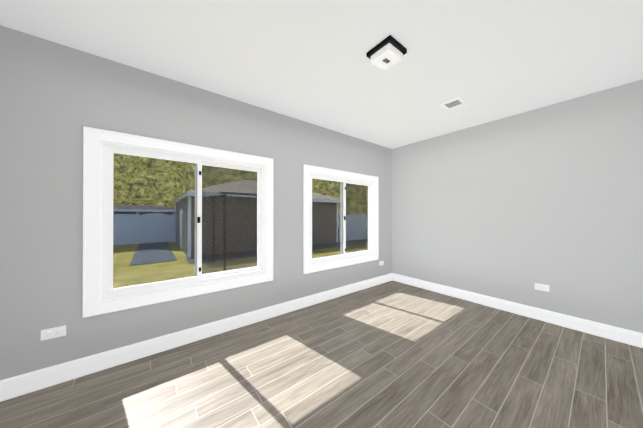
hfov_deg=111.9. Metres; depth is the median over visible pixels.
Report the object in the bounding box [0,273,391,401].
baseboard
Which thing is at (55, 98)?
wall
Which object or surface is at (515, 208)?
wall
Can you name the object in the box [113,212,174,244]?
fence
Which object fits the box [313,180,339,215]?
tree
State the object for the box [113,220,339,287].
lawn
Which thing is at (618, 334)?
baseboard
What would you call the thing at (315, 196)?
garage
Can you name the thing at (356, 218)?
window
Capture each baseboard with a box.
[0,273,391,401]
[392,273,642,347]
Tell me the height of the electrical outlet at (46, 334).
0.070 m
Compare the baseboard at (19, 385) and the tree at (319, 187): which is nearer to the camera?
the baseboard at (19, 385)
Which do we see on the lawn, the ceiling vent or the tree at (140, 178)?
the tree at (140, 178)
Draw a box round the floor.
[0,280,642,427]
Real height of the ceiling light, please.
0.076 m
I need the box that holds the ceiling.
[0,0,642,148]
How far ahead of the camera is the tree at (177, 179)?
22.29 m
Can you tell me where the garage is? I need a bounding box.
[173,190,339,256]
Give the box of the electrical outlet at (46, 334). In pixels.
[41,325,65,340]
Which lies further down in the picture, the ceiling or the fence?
the fence
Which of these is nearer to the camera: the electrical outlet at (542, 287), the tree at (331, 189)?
the electrical outlet at (542, 287)
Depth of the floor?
1.61 m
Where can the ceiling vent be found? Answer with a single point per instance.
(454, 103)
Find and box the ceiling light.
[366,35,406,70]
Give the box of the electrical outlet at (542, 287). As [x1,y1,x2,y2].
[535,283,548,291]
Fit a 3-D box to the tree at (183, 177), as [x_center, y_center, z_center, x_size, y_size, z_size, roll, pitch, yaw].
[-14.016,-5.001,24.852,11.492,13.818,9.968,0,0,-38]
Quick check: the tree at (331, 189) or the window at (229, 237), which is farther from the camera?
the tree at (331, 189)
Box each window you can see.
[83,127,272,317]
[303,164,378,273]
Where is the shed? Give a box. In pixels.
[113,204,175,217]
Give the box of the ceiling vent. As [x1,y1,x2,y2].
[440,97,466,109]
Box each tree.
[114,153,180,204]
[131,156,184,189]
[149,162,194,207]
[312,180,332,194]
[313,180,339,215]
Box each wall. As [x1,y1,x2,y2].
[0,25,391,379]
[392,79,642,332]

